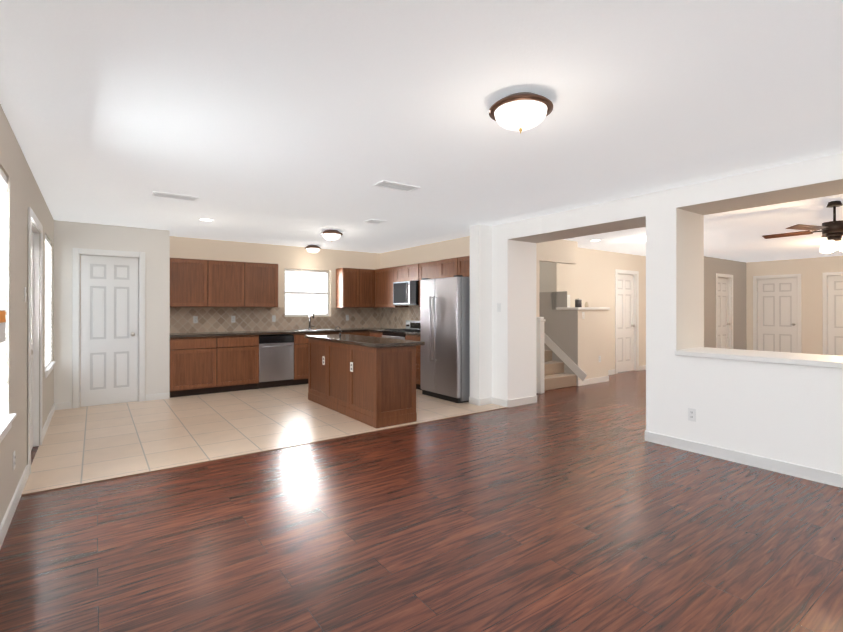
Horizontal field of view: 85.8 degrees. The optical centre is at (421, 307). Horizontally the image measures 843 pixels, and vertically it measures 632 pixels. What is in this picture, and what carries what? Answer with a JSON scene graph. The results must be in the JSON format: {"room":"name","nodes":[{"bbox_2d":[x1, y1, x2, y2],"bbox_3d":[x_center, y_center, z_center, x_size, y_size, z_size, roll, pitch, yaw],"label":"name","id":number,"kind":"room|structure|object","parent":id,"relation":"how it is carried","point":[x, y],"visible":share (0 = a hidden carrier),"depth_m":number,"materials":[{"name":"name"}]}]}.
{"room":"empty living room","nodes":[
{"label":"empty living room","id":0,"kind":"room"},
{"bbox_2d":[0,104,53,523],"bbox_3d":[-2.009,0.086,1.929,0.145,2.460,11.024,0,0,-36],"label":"wall","id":1,"kind":"structure","parent":0,"point":[23,191],"depth_m":3.15,"materials":[{"name":"beige paint"}]},
{"bbox_2d":[0,168,6,417],"bbox_3d":[-2.267,-0.082,2.364,0.041,1.455,1.025,0,0,-36],"label":"window blinds","id":2,"kind":"object","parent":1,"relation":"attached to","point":[3,243],"visible":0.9,"depth_m":2.69,"materials":[{"name":"white"}]},
{"bbox_2d":[0,309,5,342],"bbox_3d":[-2.362,0.102,2.545,0.008,0.190,0.329,0,0,-36],"label":"tag","id":3,"kind":"object","parent":2,"relation":"attached to","point":[2,325],"visible":1,"depth_m":2.59,"materials":[{"name":"paper"}]},
{"bbox_2d":[0,413,16,442],"bbox_3d":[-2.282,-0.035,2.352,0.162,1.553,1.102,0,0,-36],"label":"window sill","id":4,"kind":"structure","parent":1,"relation":"in","point":[6,426],"depth_m":2.61,"materials":[{"name":"white wood"}]},
{"bbox_2d":[13,451,14,470],"bbox_3d":[-2.664,0.998,2.969,0.008,0.115,0.068,0,0,-36],"label":"outlet","id":5,"kind":"object","parent":1,"relation":"attached to","point":[13,460],"visible":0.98,"depth_m":2.96,"materials":[{"name":"white plastic"}]},
{"bbox_2d":[24,287,26,301],"bbox_3d":[-2.989,-0.101,3.428,0.013,0.115,0.068,0,0,-36],"label":"light switch","id":6,"kind":"object","parent":1,"relation":"attached to","point":[25,294],"visible":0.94,"depth_m":3.42,"materials":[{"name":"white plastic"}]},
{"bbox_2d":[28,207,42,474],"bbox_3d":[-3.445,0.261,3.945,0.167,2.112,1.031,0,0,-36],"label":"exterior door","id":7,"kind":"structure","parent":1,"relation":"in","point":[35,251],"depth_m":4.31,"materials":[{"name":"white wood"}]},
{"bbox_2d":[45,235,50,365],"bbox_3d":[-4.316,-0.075,5.213,0.041,1.455,0.986,0,0,-36],"label":"window blinds","id":8,"kind":"object","parent":1,"relation":"attached to","point":[47,300],"visible":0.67,"depth_m":5.25,"materials":[{"name":"white"}]},
{"bbox_2d":[45,361,55,377],"bbox_3d":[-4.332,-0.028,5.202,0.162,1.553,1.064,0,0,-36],"label":"window sill","id":9,"kind":"structure","parent":1,"relation":"in","point":[49,368],"depth_m":5.06,"materials":[{"name":"white wood"}]},
{"bbox_2d":[54,220,169,402],"bbox_3d":[-4.381,0.096,6.476,1.315,2.460,0.580,0,0,-36],"label":"wall","id":10,"kind":"structure","parent":0,"point":[152,244],"depth_m":6.30,"materials":[{"name":"white paint"}]},
{"bbox_2d":[72,248,144,407],"bbox_3d":[-4.280,0.267,6.236,0.818,2.112,0.157,0,0,-36],"label":"pantry door","id":11,"kind":"structure","parent":10,"relation":"in","point":[108,350],"depth_m":6.21,"materials":[{"name":"white wood"}]},
{"bbox_2d":[80,236,379,332],"bbox_3d":[-2.964,0.100,7.942,5.618,2.460,0.145,0,0,-36],"label":"wall","id":12,"kind":"structure","parent":0,"point":[283,257],"depth_m":8.16,"materials":[{"name":"beige paint"}]},
{"bbox_2d":[170,258,213,306],"bbox_3d":[-3.670,-0.387,7.152,0.619,0.750,0.310,0,0,-36],"label":"upper cabinet","id":13,"kind":"object","parent":12,"relation":"attached to","point":[203,283],"depth_m":7.05,"materials":[{"name":"brown wood"}]},
{"bbox_2d":[214,260,249,306],"bbox_3d":[-3.239,-0.386,7.463,0.676,0.750,0.310,0,0,-36],"label":"upper cabinet","id":14,"kind":"object","parent":12,"relation":"attached to","point":[231,279],"depth_m":7.39,"materials":[{"name":"brown wood"}]},
{"bbox_2d":[250,262,277,306],"bbox_3d":[-2.807,-0.386,7.773,0.619,0.750,0.310,0,0,-36],"label":"upper cabinet","id":15,"kind":"object","parent":12,"relation":"attached to","point":[263,276],"depth_m":7.69,"materials":[{"name":"brown wood"}]},
{"bbox_2d":[170,307,377,332],"bbox_3d":[-2.436,0.195,8.227,3.884,0.407,0.009,0,0,-36],"label":"tile backsplash","id":16,"kind":"structure","parent":12,"relation":"attached to","point":[214,319],"depth_m":7.91,"materials":[{"name":"beige tile"}]},
{"bbox_2d":[193,316,197,322],"bbox_3d":[-3.656,0.188,7.340,0.068,0.115,0.008,0,0,-36],"label":"outlet","id":17,"kind":"object","parent":16,"relation":"attached to","point":[195,319],"visible":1,"depth_m":7.34,"materials":[{"name":"white plastic"}]},
{"bbox_2d":[284,269,328,316],"bbox_3d":[-2.168,-0.279,8.550,0.905,0.876,0.056,0,0,-36],"label":"kitchen window","id":18,"kind":"structure","parent":12,"relation":"in","point":[305,291],"depth_m":8.54,"materials":[{"name":"white glass"}]},
{"bbox_2d":[336,268,374,307],"bbox_3d":[-1.171,-0.383,8.950,0.982,0.750,0.309,0,0,-36],"label":"upper cabinet","id":19,"kind":"object","parent":12,"relation":"attached to","point":[355,287],"visible":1,"depth_m":8.72,"materials":[{"name":"brown wood"}]},
{"bbox_2d":[21,384,507,495],"bbox_3d":[-1.840,1.322,6.269,5.202,0.007,3.880,0,0,-36],"label":"floor","id":20,"kind":"structure","parent":0,"point":[88,445],"depth_m":4.87,"materials":[{"name":"tile"}]},
{"bbox_2d":[169,335,220,397],"bbox_3d":[-3.560,0.881,7.062,0.696,0.888,0.581,0,0,-36],"label":"base cabinet","id":21,"kind":"object","parent":20,"relation":"on","point":[208,362],"depth_m":6.83,"materials":[{"name":"brown wood"}]},
{"bbox_2d":[170,331,259,338],"bbox_3d":[-3.316,0.418,7.220,1.276,0.040,0.610,0,0,-36],"label":"countertop","id":22,"kind":"structure","parent":21,"relation":"on","point":[200,335],"depth_m":7.06,"materials":[{"name":"black stone"}]},
{"bbox_2d":[221,335,258,391],"bbox_3d":[-3.089,0.882,7.400,0.696,0.888,0.581,0,0,-36],"label":"base cabinet","id":23,"kind":"object","parent":20,"relation":"on","point":[239,353],"depth_m":7.21,"materials":[{"name":"brown wood"}]},
{"bbox_2d":[258,334,293,388],"bbox_3d":[-2.557,0.893,7.756,0.574,0.867,0.625,0,0,-36],"label":"dishwasher","id":24,"kind":"object","parent":20,"relation":"on","point":[276,360],"visible":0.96,"depth_m":7.54,"materials":[{"name":"silver metal"}]},
{"bbox_2d":[292,332,347,384],"bbox_3d":[-1.938,0.884,8.229,0.976,0.887,0.581,0,0,-36],"label":"base cabinet","id":25,"kind":"object","parent":20,"relation":"on","point":[300,358],"depth_m":7.80,"materials":[{"name":"brown wood"}]},
{"bbox_2d":[259,328,394,335],"bbox_3d":[-1.742,0.421,8.353,2.606,0.040,0.610,0,0,-36],"label":"countertop","id":26,"kind":"structure","parent":25,"relation":"on","point":[292,332],"depth_m":8.05,"materials":[{"name":"black stone"}]},
{"bbox_2d":[308,308,314,329],"bbox_3d":[-2.001,0.202,8.373,0.120,0.395,0.208,0,0,-36],"label":"sink faucet","id":27,"kind":"object","parent":26,"relation":"on","point":[310,326],"visible":0.98,"depth_m":8.40,"materials":[{"name":"silver metal"}]},
{"bbox_2d":[348,332,367,335],"bbox_3d":[-1.400,0.885,8.616,0.580,0.887,0.581,0,0,-36],"label":"base cabinet","id":28,"kind":"object","parent":20,"relation":"on","point":[353,333],"depth_m":8.45,"materials":[{"name":"brown wood"}]},
{"bbox_2d":[308,338,416,428],"bbox_3d":[-0.848,0.878,5.907,0.543,0.888,1.962,0,0,-36],"label":"kitchen island","id":29,"kind":"object","parent":20,"relation":"on","point":[370,381],"depth_m":5.24,"materials":[{"name":"brown wood"}]},
{"bbox_2d":[305,334,424,349],"bbox_3d":[-0.823,0.415,5.926,0.668,0.040,2.030,0,0,-36],"label":"island countertop","id":30,"kind":"structure","parent":29,"relation":"on","point":[349,339],"depth_m":5.49,"materials":[{"name":"black stone"}]},
{"bbox_2d":[368,329,384,336],"bbox_3d":[-0.616,0.865,8.496,0.609,0.927,0.463,0,0,-36],"label":"base cabinet","id":31,"kind":"object","parent":20,"relation":"on","point":[376,333],"visible":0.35,"depth_m":8.35,"materials":[{"name":"brown wood"}]},
{"bbox_2d":[381,320,420,339],"bbox_3d":[-0.286,0.779,7.991,0.645,1.098,0.729,0,0,-36],"label":"range","id":32,"kind":"object","parent":20,"relation":"on","point":[413,326],"visible":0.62,"depth_m":8.02,"materials":[{"name":"black"}]},
{"bbox_2d":[404,331,421,389],"bbox_3d":[0.132,0.862,7.457,0.609,0.927,0.613,0,0,-36],"label":"base cabinet","id":33,"kind":"object","parent":20,"relation":"on","point":[414,336],"visible":0.23,"depth_m":7.28,"materials":[{"name":"brown wood"}]},
{"bbox_2d":[421,275,469,402],"bbox_3d":[0.498,0.436,6.787,0.765,1.777,0.880,0,0,-36],"label":"refrigerator","id":34,"kind":"object","parent":20,"relation":"on","point":[445,338],"visible":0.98,"depth_m":6.43,"materials":[{"name":"grey metal"}]},
{"bbox_2d":[0,370,842,631],"bbox_3d":[3.672,1.375,6.132,14.553,0.100,11.507,0,0,-36],"label":"floor","id":35,"kind":"structure","parent":0,"point":[586,508],"depth_m":2.59,"materials":[{"name":"laminate"}]},
{"bbox_2d":[536,317,545,393],"bbox_3d":[1.321,0.151,7.789,0.120,2.352,1.915,0,0,-36],"label":"post","id":36,"kind":"object","parent":35,"relation":"on","point":[540,355],"visible":0.71,"depth_m":7.02,"materials":[{"name":"white wood"}]},
{"bbox_2d":[544,350,575,390],"bbox_3d":[1.411,0.475,8.623,0.982,1.708,2.872,0,0,-36],"label":"carpeted stairs","id":37,"kind":"structure","parent":35,"relation":"on","point":[556,376],"depth_m":7.66,"materials":[{"name":"carpet"}]},
{"bbox_2d":[0,0,842,262],"bbox_3d":[3.672,-1.185,6.138,14.553,0.100,11.507,0,0,-36],"label":"ceiling","id":38,"kind":"structure","parent":0,"point":[301,123],"depth_m":2.63,"materials":[{"name":"white paint"}]},
{"bbox_2d":[151,191,198,200],"bbox_3d":[-2.498,-1.132,4.606,0.406,0.010,0.193,0,0,-36],"label":"ceiling vent","id":39,"kind":"object","parent":38,"relation":"in","point":[173,196],"visible":1,"depth_m":4.59,"materials":[{"name":"white metal"}]},
{"bbox_2d":[198,218,213,220],"bbox_3d":[-2.764,-1.131,5.820,0.184,0.006,0.184,0,0,-36],"label":"recessed light","id":40,"kind":"object","parent":38,"relation":"in","point":[204,219],"visible":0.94,"depth_m":5.80,"materials":[{"name":"white"}]},
{"bbox_2d":[305,245,320,253],"bbox_3d":[-1.964,-1.047,8.218,0.290,0.163,0.290,0,0,-36],"label":"kitchen ceiling light","id":41,"kind":"object","parent":38,"relation":"attached to","point":[313,249],"visible":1,"depth_m":8.13,"materials":[{"name":"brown glass"}]},
{"bbox_2d":[321,230,342,241],"bbox_3d":[-1.318,-1.047,6.658,0.319,0.170,0.319,0,0,-36],"label":"kitchen ceiling light","id":42,"kind":"object","parent":38,"relation":"attached to","point":[331,235],"visible":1,"depth_m":6.56,"materials":[{"name":"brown glass"}]},
{"bbox_2d":[364,219,386,223],"bbox_3d":[-0.599,-1.129,5.924,0.232,0.010,0.213,0,0,-36],"label":"ceiling vent","id":43,"kind":"object","parent":38,"relation":"in","point":[375,221],"visible":1,"depth_m":5.91,"materials":[{"name":"white metal"}]},
{"bbox_2d":[373,180,420,191],"bbox_3d":[-0.230,-1.133,4.236,0.406,0.010,0.193,0,0,-36],"label":"ceiling vent","id":44,"kind":"object","parent":38,"relation":"in","point":[395,186],"visible":0.94,"depth_m":4.22,"materials":[{"name":"white metal"}]},
{"bbox_2d":[489,92,552,133],"bbox_3d":[0.548,-1.053,2.508,0.348,0.178,0.348,0,0,-36],"label":"ceiling light","id":45,"kind":"object","parent":38,"relation":"attached to","point":[521,111],"visible":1,"depth_m":2.42,"materials":[{"name":"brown glass"}]},
{"bbox_2d":[762,201,842,253],"bbox_3d":[4.392,-0.864,4.884,1.250,0.545,1.195,0,0,-36],"label":"room ceiling fan","id":46,"kind":"object","parent":38,"relation":"hanging from","point":[832,231],"visible":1,"depth_m":4.80,"materials":[{"name":"brown wood"}]},
{"bbox_2d":[380,236,469,328],"bbox_3d":[0.237,0.100,8.071,0.271,2.460,3.384,0,0,-36],"label":"wall","id":47,"kind":"structure","parent":0,"point":[447,249],"depth_m":8.02,"materials":[{"name":"beige paint"}]},
{"bbox_2d":[375,267,408,307],"bbox_3d":[-0.581,-0.383,8.708,0.309,0.750,0.769,0,0,-36],"label":"upper cabinet","id":48,"kind":"object","parent":47,"relation":"attached to","point":[384,279],"visible":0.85,"depth_m":8.63,"materials":[{"name":"brown wood"}]},
{"bbox_2d":[378,306,420,328],"bbox_3d":[-0.144,0.179,8.361,0.007,0.440,2.400,0,0,-36],"label":"tile backsplash","id":49,"kind":"structure","parent":47,"relation":"attached to","point":[387,317],"depth_m":8.80,"materials":[{"name":"beige tile"}]},
{"bbox_2d":[395,263,419,281],"bbox_3d":[-0.142,-0.615,8.098,0.309,0.290,0.731,0,0,-36],"label":"upper cabinet","id":50,"kind":"object","parent":47,"relation":"attached to","point":[403,273],"visible":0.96,"depth_m":7.98,"materials":[{"name":"brown wood"}]},
{"bbox_2d":[393,280,418,305],"bbox_3d":[-0.178,-0.255,8.072,0.416,0.420,0.729,0,0,-36],"label":"microwave","id":51,"kind":"object","parent":50,"relation":"attached to","point":[405,293],"visible":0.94,"depth_m":7.94,"materials":[{"name":"silver metal"}]},
{"bbox_2d":[419,260,439,306],"bbox_3d":[0.257,-0.386,7.543,0.309,0.750,0.617,0,0,-36],"label":"upper cabinet","id":52,"kind":"object","parent":47,"relation":"attached to","point":[430,270],"visible":0.38,"depth_m":7.49,"materials":[{"name":"brown wood"}]},
{"bbox_2d":[440,256,469,277],"bbox_3d":[0.681,-0.608,6.921,0.348,0.310,0.876,0,0,-36],"label":"upper cabinet","id":53,"kind":"object","parent":47,"relation":"attached to","point":[451,267],"visible":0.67,"depth_m":6.86,"materials":[{"name":"brown wood"}]},
{"bbox_2d":[470,224,491,398],"bbox_3d":[1.058,0.096,6.458,0.822,2.460,0.193,0,0,-36],"label":"wall pillar","id":54,"kind":"structure","parent":0,"point":[480,311],"depth_m":6.21,"materials":[{"name":"white paint"}]},
{"bbox_2d":[536,239,746,385],"bbox_3d":[3.802,0.105,10.219,8.026,2.460,3.326,0,0,-36],"label":"wall","id":55,"kind":"structure","parent":0,"point":[572,269],"depth_m":8.57,"materials":[{"name":"beige paint"}]},
{"bbox_2d":[0,365,842,548],"bbox_3d":[3.698,1.277,5.675,13.499,0.095,10.154,0,0,-36],"label":"baseboard","id":56,"kind":"structure","parent":55,"relation":"attached to","point":[812,474],"depth_m":3.93,"materials":[{"name":"white wood"}]},
{"bbox_2d":[544,333,586,380],"bbox_3d":[2.068,0.313,8.542,0.012,1.852,2.382,0,0,-36],"label":"trim","id":57,"kind":"structure","parent":55,"relation":"attached to","point":[565,358],"depth_m":7.93,"materials":[{"name":"white wood"}]},
{"bbox_2d":[556,307,609,309],"bbox_3d":[2.903,0.010,8.152,0.933,0.040,0.469,0,0,-36],"label":"trim","id":58,"kind":"structure","parent":55,"relation":"on","point":[582,308],"depth_m":7.91,"materials":[{"name":"white wood"}]},
{"bbox_2d":[567,295,569,306],"bbox_3d":[2.579,-0.120,8.045,0.155,0.219,0.032,0,0,-36],"label":"decorative frame","id":59,"kind":"object","parent":58,"relation":"on","point":[568,300],"visible":0.5,"depth_m":8.05,"materials":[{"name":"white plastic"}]},
{"bbox_2d":[575,298,581,306],"bbox_3d":[2.796,-0.095,8.091,0.122,0.168,0.122,0,0,-36],"label":"decorative jar","id":60,"kind":"object","parent":58,"relation":"on","point":[578,302],"visible":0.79,"depth_m":8.04,"materials":[{"name":"grey ceramic"}]},
{"bbox_2d":[615,269,638,373],"bbox_3d":[4.232,0.274,9.456,0.876,2.112,0.133,0,0,-36],"label":"hall door","id":61,"kind":"structure","parent":55,"relation":"in","point":[626,299],"depth_m":9.52,"materials":[{"name":"white wood"}]},
{"bbox_2d":[716,273,732,348],"bbox_3d":[6.951,0.277,10.495,0.915,2.112,0.133,0,0,-36],"label":"door","id":62,"kind":"structure","parent":55,"relation":"in","point":[724,295],"depth_m":10.58,"materials":[{"name":"white wood"}]},
{"bbox_2d":[492,153,842,473],"bbox_3d":[3.302,0.089,3.546,0.580,2.460,7.156,0,0,-36],"label":"wall","id":63,"kind":"structure","parent":0,"point":[789,413],"depth_m":4.30,"materials":[{"name":"white paint"}]},
{"bbox_2d":[497,303,500,311],"bbox_3d":[1.050,-0.004,6.167,0.012,0.115,0.068,0,0,-36],"label":"light switch","id":64,"kind":"object","parent":63,"relation":"attached to","point":[498,307],"visible":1,"depth_m":6.16,"materials":[{"name":"white plastic"}]},
{"bbox_2d":[688,408,695,421],"bbox_3d":[2.486,0.981,4.172,0.008,0.115,0.068,0,0,-36],"label":"outlet","id":65,"kind":"object","parent":63,"relation":"attached to","point":[691,414],"visible":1,"depth_m":4.17,"materials":[{"name":"white plastic"}]},
{"bbox_2d":[675,347,842,368],"bbox_3d":[3.374,0.422,3.445,0.648,0.045,2.500,0,0,-36],"label":"trim","id":66,"kind":"structure","parent":63,"relation":"on","point":[820,360],"depth_m":3.82,"materials":[{"name":"white wood"}]},
{"bbox_2d":[746,256,842,354],"bbox_3d":[10.100,0.101,8.436,0.116,2.460,7.156,0,0,-36],"label":"wall","id":67,"kind":"structure","parent":0,"point":[810,270],"depth_m":10.27,"materials":[{"name":"beige paint"}]},
{"bbox_2d":[753,274,800,352],"bbox_3d":[8.416,0.278,10.739,0.157,2.112,0.934,0,0,-36],"label":"door","id":68,"kind":"structure","parent":67,"relation":"in","point":[776,313],"depth_m":10.72,"materials":[{"name":"white wood"}]},
{"bbox_2d":[822,272,842,355],"bbox_3d":[9.178,0.275,9.679,0.157,2.112,0.934,0,0,-36],"label":"door","id":69,"kind":"structure","parent":67,"relation":"in","point":[832,293],"depth_m":9.92,"materials":[{"name":"white wood"}]}
]}

